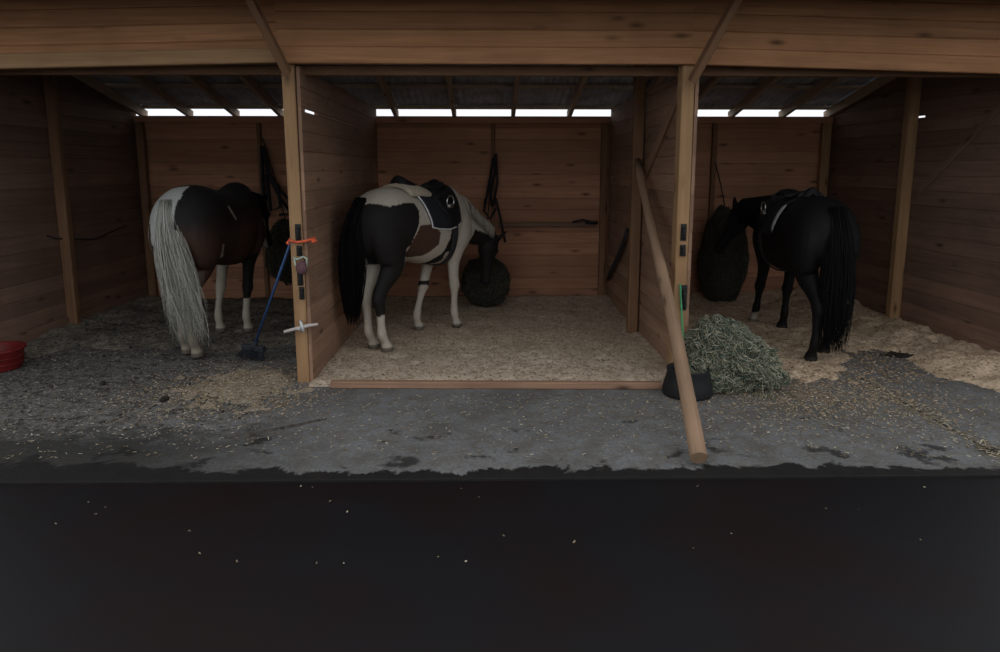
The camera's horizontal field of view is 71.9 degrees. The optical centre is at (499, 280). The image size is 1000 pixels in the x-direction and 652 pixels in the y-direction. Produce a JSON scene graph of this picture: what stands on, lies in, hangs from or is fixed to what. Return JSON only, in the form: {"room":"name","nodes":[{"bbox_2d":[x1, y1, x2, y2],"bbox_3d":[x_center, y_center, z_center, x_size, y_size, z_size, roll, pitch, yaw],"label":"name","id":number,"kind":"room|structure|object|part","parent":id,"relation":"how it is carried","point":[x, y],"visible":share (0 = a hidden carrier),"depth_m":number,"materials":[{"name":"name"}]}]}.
{"room":"farm building","nodes":[
{"label":"farm building","id":0,"kind":"room"},
{"bbox_2d":[0,75,148,339],"bbox_3d":[-4.524,-1.065,6.749,0.026,3.321,4.020,0,9,-1],"label":"wall","id":1,"kind":"structure","parent":0,"point":[99,135],"depth_m":7.19,"materials":[{"name":"brown wood"}]},
{"bbox_2d":[0,289,148,342],"bbox_3d":[-4.494,0.466,6.988,0.030,0.120,3.800,0,9,-1],"label":"baseboard","id":2,"kind":"structure","parent":1,"relation":"attached to","point":[29,335],"depth_m":7.12,"materials":[{"name":"brown wood"}]},
{"bbox_2d":[46,225,125,239],"bbox_3d":[-4.492,-0.512,7.588,0.034,0.135,1.504,0,9,-1],"label":"rope","id":3,"kind":"object","parent":1,"relation":"attached to","point":[124,225],"visible":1,"depth_m":7.52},
{"bbox_2d":[0,0,275,53],"bbox_3d":[-3.457,-1.956,4.982,3.673,0.832,0.032,0,9,-1],"label":"wall","id":4,"kind":"structure","parent":0,"point":[26,26],"depth_m":5.00,"materials":[{"name":"brown wood"}]},
{"bbox_2d":[0,47,276,69],"bbox_3d":[-3.440,-1.584,4.976,3.703,0.196,0.070,0,9,-1],"label":"header beam","id":5,"kind":"structure","parent":4,"relation":"attached to","point":[225,56],"depth_m":4.96,"materials":[{"name":"brown wood"}]},
{"bbox_2d":[296,66,377,381],"bbox_3d":[-1.526,-0.668,7.049,0.026,2.441,3.560,0,9,-1],"label":"wall","id":6,"kind":"structure","parent":0,"point":[338,143],"depth_m":6.01,"materials":[{"name":"brown wood"}]},
{"bbox_2d":[133,116,832,298],"bbox_3d":[-0.154,-0.911,8.852,8.880,2.343,0.070,0,9,-1],"label":"wall","id":7,"kind":"structure","parent":0,"point":[549,166],"depth_m":8.78,"materials":[{"name":"brown wood"}]},
{"bbox_2d":[71,75,147,115],"bbox_3d":[-4.421,-2.213,6.671,0.048,0.980,3.952,0,9,-1],"label":"rafter","id":8,"kind":"object","parent":7,"relation":"on","point":[89,80],"visible":0.29,"depth_m":7.87,"materials":[{"name":"brown wood"}]},
{"bbox_2d":[128,76,193,115],"bbox_3d":[-3.851,-2.215,6.681,0.048,0.980,3.952,0,9,-1],"label":"rafter","id":9,"kind":"object","parent":7,"relation":"on","point":[143,81],"visible":0.29,"depth_m":7.87,"materials":[{"name":"brown wood"}]},
{"bbox_2d":[184,76,239,115],"bbox_3d":[-3.272,-2.216,6.691,0.048,0.980,3.952,0,9,-1],"label":"rafter","id":10,"kind":"object","parent":7,"relation":"on","point":[197,81],"visible":0.29,"depth_m":7.88,"materials":[{"name":"brown wood"}]},
{"bbox_2d":[238,76,283,115],"bbox_3d":[-2.712,-2.218,6.700,0.048,0.980,3.952,0,9,-1],"label":"rafter","id":11,"kind":"object","parent":7,"relation":"on","point":[249,81],"visible":0.18,"depth_m":7.88,"materials":[{"name":"brown wood"}]},
{"bbox_2d":[256,123,269,296],"bbox_3d":[-3.014,-0.868,8.778,0.050,2.240,0.050,0,9,-1],"label":"stud","id":12,"kind":"object","parent":7,"relation":"attached to","point":[258,125],"visible":0.35,"depth_m":8.70,"materials":[{"name":"brown wood"}]},
{"bbox_2d":[260,146,288,215],"bbox_3d":[-2.789,-1.245,8.625,0.408,0.874,0.118,0,9,3],"label":"halter","id":13,"kind":"object","parent":12,"relation":"hanging from","point":[263,157],"visible":0.78,"depth_m":8.61},
{"bbox_2d":[262,138,291,285],"bbox_3d":[-2.607,-0.849,8.415,0.542,1.786,0.787,-2,9,-13],"label":"net","id":14,"kind":"object","parent":12,"relation":"hanging from","point":[280,231],"visible":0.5,"depth_m":8.18,"materials":[{"name":"black fabric"}]},
{"bbox_3d":[-2.756,-1.236,8.456,0.034,1.037,0.595,-8,12,-40],"label":"hanging cord","id":15,"kind":"part","parent":14,"relation":"part of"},
{"bbox_2d":[370,64,398,115],"bbox_3d":[-1.272,-2.222,6.725,0.048,0.980,3.952,0,9,-1],"label":"rafter","id":16,"kind":"object","parent":7,"relation":"on","point":[381,80],"visible":0.29,"depth_m":7.84,"materials":[{"name":"brown wood"}]},
{"bbox_2d":[443,64,455,115],"bbox_3d":[-0.542,-2.224,6.737,0.048,0.980,3.952,0,9,-1],"label":"rafter","id":17,"kind":"object","parent":7,"relation":"on","point":[448,78],"visible":0.29,"depth_m":7.81,"materials":[{"name":"brown wood"}]},
{"bbox_2d":[460,158,510,306],"bbox_3d":[-0.101,-0.578,8.314,0.602,1.790,0.845,7,11,35],"label":"net","id":18,"kind":"object","parent":7,"relation":"hanging from","point":[479,294],"visible":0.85,"depth_m":8.13,"materials":[{"name":"black fabric"}]},
{"bbox_3d":[-0.138,-0.889,8.471,0.017,1.226,0.628,1,9,7],"label":"hanging cord","id":19,"kind":"part","parent":18,"relation":"part of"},
{"bbox_2d":[491,123,494,227],"bbox_3d":[-0.084,-0.876,8.829,0.045,2.240,0.050,0,9,-1],"label":"stud","id":20,"kind":"object","parent":7,"relation":"attached to","point":[492,124],"visible":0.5,"depth_m":8.69,"materials":[{"name":"brown wood"}]},
{"bbox_2d":[483,153,505,241],"bbox_3d":[-0.070,-1.046,8.718,0.299,1.117,0.109,-2,9,-10],"label":"bridle","id":21,"kind":"object","parent":20,"relation":"hanging from","point":[494,161],"visible":0.98,"depth_m":8.69,"materials":[{"name":"black leather"}]},
{"bbox_2d":[511,76,519,115],"bbox_3d":[0.198,-2.226,6.750,0.048,0.980,3.952,0,9,-1],"label":"rafter","id":22,"kind":"object","parent":7,"relation":"on","point":[517,78],"visible":0.29,"depth_m":7.88,"materials":[{"name":"brown wood"}]},
{"bbox_2d":[497,222,595,226],"bbox_3d":[0.596,-0.722,8.850,1.260,0.055,0.045,0,9,-1],"label":"wall rail","id":23,"kind":"object","parent":7,"relation":"attached to","point":[505,224],"visible":0.96,"depth_m":8.83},
{"bbox_2d":[572,219,597,223],"bbox_3d":[1.086,-0.759,8.798,0.326,0.068,0.043,0,9,1],"label":"strap","id":24,"kind":"object","parent":23,"relation":"on","point":[579,220],"visible":1,"depth_m":8.79,"materials":[{"name":"black leather"}]},
{"bbox_2d":[567,65,591,115],"bbox_3d":[0.908,-2.228,6.762,0.048,0.980,3.952,0,9,-1],"label":"rafter","id":25,"kind":"object","parent":7,"relation":"on","point":[581,82],"visible":0.29,"depth_m":7.90,"materials":[{"name":"brown wood"}]},
{"bbox_2d":[645,65,672,91],"bbox_3d":[1.728,-2.230,6.776,0.048,0.980,3.952,0,9,-1],"label":"rafter","id":26,"kind":"object","parent":7,"relation":"on","point":[656,81],"visible":0.02,"depth_m":7.50,"materials":[{"name":"brown wood"}]},
{"bbox_2d":[698,77,720,101],"bbox_3d":[2.328,-2.232,6.787,0.048,0.980,3.952,0,9,-1],"label":"rafter","id":27,"kind":"object","parent":7,"relation":"on","point":[710,82],"visible":0.02,"depth_m":7.65,"materials":[{"name":"brown wood"}]},
{"bbox_2d":[708,123,717,221],"bbox_3d":[2.716,-0.884,8.877,0.060,2.240,0.050,0,9,-1],"label":"stud","id":28,"kind":"object","parent":7,"relation":"attached to","point":[715,125],"visible":0.65,"depth_m":8.77,"materials":[{"name":"brown wood"}]},
{"bbox_2d":[696,162,749,301],"bbox_3d":[2.763,-0.549,8.485,0.618,1.804,0.588,8,12,39],"label":"net","id":29,"kind":"object","parent":28,"relation":"hanging from","point":[722,276],"visible":0.84,"depth_m":8.37,"materials":[{"name":"black fabric"}]},
{"bbox_3d":[2.746,-1.167,8.593,0.016,0.618,0.413,-1,9,-5],"label":"hanging cord","id":30,"kind":"part","parent":29,"relation":"part of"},
{"bbox_2d":[728,77,781,116],"bbox_3d":[2.967,-2.234,6.798,0.048,0.980,3.952,0,9,-1],"label":"rafter","id":31,"kind":"object","parent":7,"relation":"on","point":[768,82],"visible":0.29,"depth_m":7.99,"materials":[{"name":"brown wood"}]},
{"bbox_2d":[778,77,842,116],"bbox_3d":[3.618,-2.235,6.809,0.048,0.980,3.952,0,9,-1],"label":"rafter","id":32,"kind":"object","parent":7,"relation":"on","point":[827,82],"visible":0.29,"depth_m":8.00,"materials":[{"name":"brown wood"}]},
{"bbox_2d":[91,64,877,105],"bbox_3d":[-0.121,-2.334,6.676,10.400,0.933,4.030,0,9,-1],"label":"ceiling","id":33,"kind":"structure","parent":0,"point":[140,96],"depth_m":8.19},
{"bbox_2d":[0,477,999,651],"bbox_3d":[-0.087,0.862,5.205,80.000,0.001,70.000,0,9,-1],"label":"asphalt road","id":34,"kind":"structure","parent":0,"point":[793,573],"depth_m":2.95,"materials":[{"name":"black asphalt"}]},
{"bbox_2d":[55,485,923,563],"bbox_3d":[0.072,1.155,3.358,4.426,0.008,0.750,0,9,-1],"label":"pale grit","id":35,"kind":"object","parent":34,"relation":"on","point":[300,485],"visible":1,"depth_m":3.20,"materials":[{"name":"stone"}]},
{"bbox_2d":[0,299,999,484],"bbox_3d":[-0.135,0.576,7.969,18.000,0.350,8.450,0,9,-1],"label":"ground","id":36,"kind":"structure","parent":0,"point":[358,463],"depth_m":4.40,"materials":[{"name":"concrete"}]},
{"bbox_2d":[42,75,81,323],"bbox_3d":[-4.459,-0.808,7.035,0.100,2.680,0.090,0,9,-1],"label":"wooden post","id":37,"kind":"object","parent":36,"relation":"on","point":[50,82],"visible":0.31,"depth_m":7.00,"materials":[{"name":"brown wood"}]},
{"bbox_2d":[135,122,157,295],"bbox_3d":[-4.452,-0.855,8.699,0.090,2.240,0.070,0,9,-1],"label":"wooden post","id":38,"kind":"object","parent":36,"relation":"on","point":[139,126],"visible":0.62,"depth_m":8.65,"materials":[{"name":"brown wood"}]},
{"bbox_2d":[0,317,296,430],"bbox_3d":[-3.011,0.678,6.030,2.643,0.075,3.228,0,9,-1],"label":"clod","id":39,"kind":"object","parent":36,"relation":"on","point":[81,348],"visible":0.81,"depth_m":5.67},
{"bbox_2d":[159,396,169,401],"bbox_3d":[-2.446,0.860,5.021,0.062,0.035,0.087,0,9,-1],"label":"clod","id":40,"kind":"object","parent":36,"relation":"on","point":[165,398],"visible":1,"depth_m":5.02,"materials":[{"name":"black soil"}]},
{"bbox_2d":[24,295,371,361],"bbox_3d":[-3.013,0.479,7.199,3.120,0.127,3.560,0,9,-1],"label":"bedding","id":41,"kind":"object","parent":36,"relation":"on","point":[155,302],"visible":0.55,"depth_m":7.14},
{"bbox_2d":[0,341,26,372],"bbox_3d":[-4.269,0.650,5.826,0.464,0.185,0.464,0,9,-1],"label":"tub","id":42,"kind":"object","parent":41,"relation":"on","point":[12,353],"visible":1,"depth_m":5.80,"materials":[{"name":"red plastic"}]},
{"bbox_2d":[0,304,297,435],"bbox_3d":[-2.981,0.615,6.326,2.808,0.103,4.035,0,9,-1],"label":"straw","id":43,"kind":"object","parent":41,"relation":"on","point":[140,304],"visible":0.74,"depth_m":5.64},
{"bbox_2d":[148,182,272,357],"bbox_3d":[-2.686,-0.206,6.834,0.629,1.522,2.255,1,9,4],"label":"horse","id":44,"kind":"object","parent":41,"relation":"on","point":[193,229],"visible":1,"depth_m":5.91},
{"bbox_2d":[42,354,389,455],"bbox_3d":[-2.087,0.803,5.321,2.721,0.050,2.457,3,10,17],"label":"wood shavings","id":45,"kind":"object","parent":36,"relation":"on","point":[243,376],"visible":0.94,"depth_m":5.20,"materials":[{"name":"brown wood"}]},
{"bbox_2d":[160,365,316,413],"bbox_3d":[-2.080,0.808,5.379,1.359,0.065,1.309,0,9,-1],"label":"heap","id":46,"kind":"object","parent":36,"relation":"on","point":[278,386],"visible":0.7,"depth_m":5.25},
{"bbox_2d":[236,242,290,359],"bbox_3d":[-1.952,0.153,5.785,0.963,1.129,0.117,7,12,38],"label":"broom","id":47,"kind":"object","parent":36,"relation":"on","point":[250,350],"visible":0.99,"depth_m":5.96,"materials":[{"name":"blue plastic"}]},
{"bbox_3d":[-1.873,0.106,5.679,0.718,1.003,0.021,8,12,42],"label":"handle","id":48,"kind":"part","parent":47,"relation":"part of","materials":[{"name":"blue plastic"}]},
{"bbox_2d":[222,418,326,438],"bbox_3d":[-1.450,0.963,4.494,0.741,0.025,0.120,-5,11,-30],"label":"dirt streak","id":49,"kind":"object","parent":36,"relation":"on","point":[317,420],"visible":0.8,"depth_m":4.47},
{"bbox_2d":[281,64,309,382],"bbox_3d":[-1.563,-0.489,5.324,0.105,2.600,0.130,0,9,-1],"label":"wooden post","id":50,"kind":"object","parent":36,"relation":"on","point":[289,83],"visible":0.62,"depth_m":5.24,"materials":[{"name":"brown wood"}]},
{"bbox_2d":[295,224,301,240],"bbox_3d":[-1.542,-0.366,5.250,0.045,0.130,0.055,0,9,-1],"label":"metal plate","id":51,"kind":"object","parent":50,"relation":"attached to","point":[297,226],"visible":1,"depth_m":5.26,"materials":[{"name":"metal"}]},
{"bbox_2d":[296,246,302,255],"bbox_3d":[-1.538,-0.228,5.272,0.045,0.080,0.055,0,9,-1],"label":"metal plate","id":52,"kind":"object","parent":50,"relation":"attached to","point":[299,249],"visible":1,"depth_m":5.29,"materials":[{"name":"metal"}]},
{"bbox_2d":[292,256,307,266],"bbox_3d":[-1.536,-0.141,5.302,0.117,0.106,0.029,0,9,-1],"label":"twine","id":53,"kind":"object","parent":50,"relation":"attached to","point":[301,257],"visible":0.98,"depth_m":5.30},
{"bbox_2d":[283,323,317,332],"bbox_3d":[-1.547,0.364,5.365,0.266,0.074,0.038,-1,9,-7],"label":"stick","id":54,"kind":"object","parent":50,"relation":"attached to","point":[311,324],"visible":1,"depth_m":5.35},
{"bbox_2d":[297,272,303,285],"bbox_3d":[-1.542,-0.020,5.306,0.045,0.120,0.055,0,9,-1],"label":"metal plate","id":55,"kind":"object","parent":50,"relation":"attached to","point":[300,282],"visible":0.92,"depth_m":5.32,"materials":[{"name":"metal"}]},
{"bbox_2d":[297,319,304,331],"bbox_3d":[-1.550,0.355,5.361,0.054,0.103,0.068,-5,10,-26],"label":"tie","id":56,"kind":"object","parent":50,"relation":"attached to","point":[302,329],"visible":1,"depth_m":5.34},
{"bbox_2d":[286,237,316,244],"bbox_3d":[-1.521,-0.306,5.295,0.240,0.064,0.089,0,9,-1],"label":"twine","id":57,"kind":"object","parent":50,"relation":"attached to","point":[313,240],"visible":1,"depth_m":5.27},
{"bbox_2d":[296,260,306,274],"bbox_3d":[-1.520,-0.102,5.281,0.087,0.110,0.060,0,9,-1],"label":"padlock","id":58,"kind":"object","parent":50,"relation":"attached to","point":[301,268],"visible":1,"depth_m":5.26,"materials":[{"name":"pink metal"}]},
{"bbox_2d":[299,287,304,299],"bbox_3d":[-1.535,0.098,5.325,0.044,0.100,0.055,0,9,-1],"label":"metal plate","id":59,"kind":"object","parent":50,"relation":"attached to","point":[301,289],"visible":1,"depth_m":5.34,"materials":[{"name":"metal"}]},
{"bbox_2d":[0,65,999,77],"bbox_3d":[-0.095,-1.605,5.270,8.700,0.075,0.060,0,9,-1],"label":"cross beam","id":60,"kind":"structure","parent":50,"relation":"attached to","point":[201,70],"depth_m":5.25,"materials":[{"name":"brown wood"}]},
{"bbox_2d":[309,295,667,386],"bbox_3d":[-0.037,0.508,7.164,3.070,0.081,3.740,0,9,-1],"label":"bedding","id":61,"kind":"object","parent":36,"relation":"on","point":[526,299],"visible":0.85,"depth_m":6.50,"materials":[{"name":"beige wood"}]},
{"bbox_2d":[338,185,506,351],"bbox_3d":[-0.731,-0.209,6.948,0.581,1.492,2.252,6,11,33],"label":"horse","id":62,"kind":"object","parent":61,"relation":"on","point":[383,229],"visible":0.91,"depth_m":6.23},
{"bbox_2d":[381,183,462,229],"bbox_3d":[-0.789,-0.739,6.772,0.624,0.464,0.758,6,11,33],"label":"pad","id":63,"kind":"object","parent":62,"relation":"on","point":[439,220],"visible":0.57,"depth_m":6.52,"materials":[{"name":"black fabric"}]},
{"bbox_2d":[390,175,458,265],"bbox_3d":[-0.793,-0.581,6.792,0.631,0.917,0.664,6,11,33],"label":"saddle","id":64,"kind":"object","parent":62,"relation":"on","point":[444,197],"visible":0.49,"depth_m":6.77,"materials":[{"name":"black leather"}]},
{"bbox_3d":[-0.805,-0.937,6.715,0.325,0.189,0.620,6,11,33],"label":"seat","id":65,"kind":"part","parent":64,"relation":"part of","materials":[{"name":"black leather"}]},
{"bbox_3d":[-0.800,-0.915,6.727,0.271,0.120,0.560,6,11,33],"label":"panel","id":66,"kind":"part","parent":64,"relation":"part of","materials":[{"name":"black leather"}]},
{"bbox_2d":[312,298,666,384],"bbox_3d":[-0.060,0.514,7.073,2.920,0.057,3.432,0,9,-1],"label":"wood shavings","id":67,"kind":"object","parent":61,"relation":"on","point":[432,312],"visible":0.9,"depth_m":6.55,"materials":[{"name":"brown wood"}]},
{"bbox_2d":[330,380,662,389],"bbox_3d":[-0.029,0.800,5.322,2.551,0.056,0.060,0,9,1],"label":"beam","id":68,"kind":"structure","parent":36,"relation":"on","point":[337,384],"depth_m":5.30,"materials":[{"name":"brown wood"}]},
{"bbox_2d":[0,360,999,459],"bbox_3d":[0.327,0.845,5.050,8.856,0.055,2.193,0,9,-1],"label":"straw","id":69,"kind":"object","parent":36,"relation":"on","point":[963,399],"visible":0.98,"depth_m":4.83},
{"bbox_2d":[597,123,608,294],"bbox_3d":[1.316,-0.874,8.818,0.085,2.240,0.070,0,9,-1],"label":"wooden post","id":70,"kind":"object","parent":36,"relation":"on","point":[604,126],"visible":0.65,"depth_m":8.78,"materials":[{"name":"brown wood"}]},
{"bbox_2d":[626,65,645,332],"bbox_3d":[1.359,-0.817,6.903,0.100,2.740,0.090,0,9,-1],"label":"wooden post","id":71,"kind":"object","parent":36,"relation":"on","point":[639,82],"visible":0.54,"depth_m":6.88,"materials":[{"name":"brown wood"}]},
{"bbox_2d":[634,158,707,462],"bbox_3d":[1.244,-0.078,5.322,0.106,1.760,3.207,1,9,4],"label":"leaning pole","id":72,"kind":"object","parent":36,"relation":"on","point":[694,435],"visible":1,"depth_m":4.63,"materials":[{"name":"brown wood"}]},
{"bbox_2d":[668,65,694,363],"bbox_3d":[1.402,-0.493,5.345,0.105,2.600,0.130,0,9,-1],"label":"wooden post","id":73,"kind":"object","parent":36,"relation":"on","point":[685,91],"visible":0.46,"depth_m":5.25,"materials":[{"name":"brown wood"}]},
{"bbox_2d":[679,284,683,338],"bbox_3d":[1.423,0.410,5.369,0.103,0.772,0.021,9,13,43],"label":"rod","id":74,"kind":"object","parent":73,"relation":"attached to","point":[680,289],"visible":0.4,"depth_m":5.35,"materials":[{"name":"plastic"}]},
{"bbox_2d":[680,245,685,255],"bbox_3d":[1.409,-0.231,5.293,0.045,0.090,0.055,0,9,-1],"label":"metal plate","id":75,"kind":"object","parent":73,"relation":"attached to","point":[682,247],"visible":1,"depth_m":5.31,"materials":[{"name":"metal"}]},
{"bbox_2d":[680,224,686,240],"bbox_3d":[1.409,-0.369,5.271,0.045,0.130,0.055,0,9,-1],"label":"metal plate","id":76,"kind":"object","parent":73,"relation":"attached to","point":[683,232],"visible":1,"depth_m":5.28,"materials":[{"name":"metal"}]},
{"bbox_2d":[681,285,687,309],"bbox_3d":[1.432,0.134,5.353,0.050,0.200,0.055,0,9,-1],"label":"metal plate","id":77,"kind":"object","parent":73,"relation":"attached to","point":[683,287],"visible":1,"depth_m":5.36,"materials":[{"name":"metal"}]},
{"bbox_2d":[662,362,712,400],"bbox_3d":[1.408,0.747,5.177,0.376,0.204,0.376,0,9,-1],"label":"tub","id":78,"kind":"object","parent":36,"relation":"on","point":[702,384],"visible":0.65,"depth_m":5.06,"materials":[{"name":"black rubber"}]},
{"bbox_2d":[684,314,791,393],"bbox_3d":[1.830,0.523,5.431,0.889,0.565,0.737,0,9,-1],"label":"pile","id":79,"kind":"object","parent":36,"relation":"on","point":[732,353],"visible":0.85,"depth_m":5.20,"materials":[{"name":"green plant"}]},
{"bbox_2d":[722,358,806,400],"bbox_3d":[1.941,0.719,5.114,0.627,0.272,0.242,0,9,-1],"label":"hay","id":80,"kind":"object","parent":36,"relation":"on","point":[767,393],"visible":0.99,"depth_m":5.12},
{"bbox_2d":[608,286,999,392],"bbox_3d":[2.847,0.468,6.996,2.930,0.215,4.160,0,9,-1],"label":"bedding","id":81,"kind":"object","parent":36,"relation":"on","point":[988,370],"visible":0.45,"depth_m":6.55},
{"bbox_2d":[714,195,860,361],"bbox_3d":[2.781,-0.138,6.703,0.651,1.425,2.146,-1,9,-4],"label":"horse","id":82,"kind":"object","parent":81,"relation":"on","point":[811,233],"visible":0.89,"depth_m":5.84},
{"bbox_2d":[760,192,799,234],"bbox_3d":[2.822,-0.644,6.599,0.599,0.408,0.655,0,9,2],"label":"pad","id":83,"kind":"object","parent":82,"relation":"on","point":[767,228],"visible":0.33,"depth_m":6.45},
{"bbox_2d":[758,187,823,270],"bbox_3d":[2.820,-0.478,6.571,0.606,0.843,0.664,0,9,2],"label":"saddle","id":84,"kind":"object","parent":83,"relation":"on","point":[782,195],"visible":0.58,"depth_m":6.63,"materials":[{"name":"black leather"}]},
{"bbox_3d":[2.820,-0.808,6.505,0.260,0.103,0.560,0,9,2],"label":"panel","id":85,"kind":"part","parent":84,"relation":"part of","materials":[{"name":"black leather"}]},
{"bbox_3d":[2.819,-0.814,6.493,0.207,0.155,0.620,0,9,2],"label":"seat","id":86,"kind":"part","parent":84,"relation":"part of","materials":[{"name":"black leather"}]},
{"bbox_2d":[688,292,999,383],"bbox_3d":[2.837,0.443,7.109,2.727,0.190,3.441,0,9,-1],"label":"wood shavings","id":87,"kind":"object","parent":81,"relation":"on","point":[728,307],"visible":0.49,"depth_m":6.35,"materials":[{"name":"brown wood"}]},
{"bbox_2d":[879,350,913,358],"bbox_3d":[3.533,0.643,6.246,1.025,0.125,0.800,0,9,-1],"label":"heap","id":88,"kind":"object","parent":81,"relation":"on","point":[899,354],"visible":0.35,"depth_m":6.23,"materials":[{"name":"black soil"}]},
{"bbox_2d":[624,361,996,445],"bbox_3d":[2.339,0.824,5.193,3.430,0.052,1.935,-1,9,-8],"label":"wood shavings","id":89,"kind":"object","parent":36,"relation":"on","point":[823,384],"visible":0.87,"depth_m":5.11,"materials":[{"name":"brown wood"}]},
{"bbox_2d":[817,123,831,280],"bbox_3d":[4.106,-0.879,8.846,0.110,2.240,0.070,0,9,-1],"label":"wooden post","id":90,"kind":"object","parent":36,"relation":"on","point":[826,128],"visible":0.35,"depth_m":8.71,"materials":[{"name":"brown wood"}]},
{"bbox_2d":[885,77,922,317],"bbox_3d":[4.181,-0.827,7.154,0.110,2.680,0.090,0,9,-1],"label":"wooden post","id":91,"kind":"object","parent":36,"relation":"on","point":[914,84],"visible":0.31,"depth_m":7.11,"materials":[{"name":"brown wood"}]},
{"bbox_2d":[862,381,999,465],"bbox_3d":[2.946,0.922,4.684,0.294,0.024,1.596,0,9,-1],"label":"straw","id":92,"kind":"object","parent":36,"relation":"on","point":[911,403],"visible":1,"depth_m":4.60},
{"bbox_2d":[274,0,999,73],"bbox_3d":[1.744,-1.912,5.040,6.732,0.834,0.051,0,9,-1],"label":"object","id":93,"kind":"structure","parent":0,"point":[479,32],"depth_m":5.03,"materials":[{"name":"brown wood"}]},
{"bbox_2d":[606,77,698,362],"bbox_3d":[1.438,-0.674,7.085,0.026,2.441,3.590,0,9,-1],"label":"wall","id":94,"kind":"structure","parent":0,"point":[652,325],"depth_m":6.64,"materials":[{"name":"brown wood"}]},
{"bbox_2d":[606,228,628,280],"bbox_3d":[1.363,-0.287,8.089,0.052,0.778,1.218,0,9,-1],"label":"strap","id":95,"kind":"object","parent":94,"relation":"attached to","point":[620,249],"visible":0.99,"depth_m":7.87,"materials":[{"name":"black leather"}]},
{"bbox_2d":[644,87,677,178],"bbox_3d":[1.426,-1.311,6.018,0.028,0.877,1.396,0,9,-1],"label":"diagonal brace","id":96,"kind":"object","parent":94,"relation":"attached to","point":[673,106],"visible":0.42,"depth_m":6.04,"materials":[{"name":"brown wood"}]},
{"bbox_2d":[827,77,999,351],"bbox_3d":[4.254,-1.089,6.900,0.026,3.321,4.020,0,9,-1],"label":"wall","id":97,"kind":"structure","parent":0,"point":[951,280],"depth_m":6.73,"materials":[{"name":"brown wood"}]},
{"bbox_2d":[823,77,896,116],"bbox_3d":[4.197,-2.237,6.819,0.048,0.980,3.952,0,9,-1],"label":"rafter","id":98,"kind":"object","parent":97,"relation":"on","point":[879,82],"visible":0.29,"depth_m":8.02,"materials":[{"name":"brown wood"}]},
{"bbox_2d":[104,83,865,89],"bbox_3d":[-0.142,-2.226,7.894,10.200,0.045,0.070,0,9,-1],"label":"batten","id":99,"kind":"object","parent":98,"relation":"on","point":[110,85],"visible":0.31,"depth_m":7.86,"materials":[{"name":"brown wood"}]},
{"bbox_2d":[139,105,831,109],"bbox_3d":[-0.155,-2.179,8.661,10.200,0.045,0.070,0,9,-1],"label":"batten","id":100,"kind":"object","parent":98,"relation":"on","point":[544,107],"visible":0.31,"depth_m":8.63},
{"bbox_2d":[916,103,999,195],"bbox_3d":[4.233,-1.189,6.392,0.030,0.840,1.080,0,9,-1],"label":"diagonal brace","id":101,"kind":"object","parent":97,"relation":"attached to","point":[996,110],"visible":1,"depth_m":6.33,"materials":[{"name":"brown wood"}]},
{"bbox_3d":[-0.084,-1.986,4.594,10.400,0.169,0.711,0,9,-1],"label":"ceiling","id":102,"kind":"structure","parent":0,"visible":0},
{"bbox_2d":[245,0,290,75],"bbox_3d":[-1.613,-1.722,4.771,0.074,0.558,0.420,5,10,28],"label":"diagonal brace","id":103,"kind":"object","parent":102,"relation":"attached to","point":[253,5],"visible":1,"depth_m":4.77,"materials":[{"name":"brown wood"}]},
{"bbox_2d":[688,0,742,83],"bbox_3d":[1.515,-1.710,4.825,0.083,0.621,0.457,-7,12,-38],"label":"diagonal brace","id":104,"kind":"object","parent":102,"relation":"attached to","point":[733,5],"visible":1,"depth_m":4.81,"materials":[{"name":"brown wood"}]}
]}

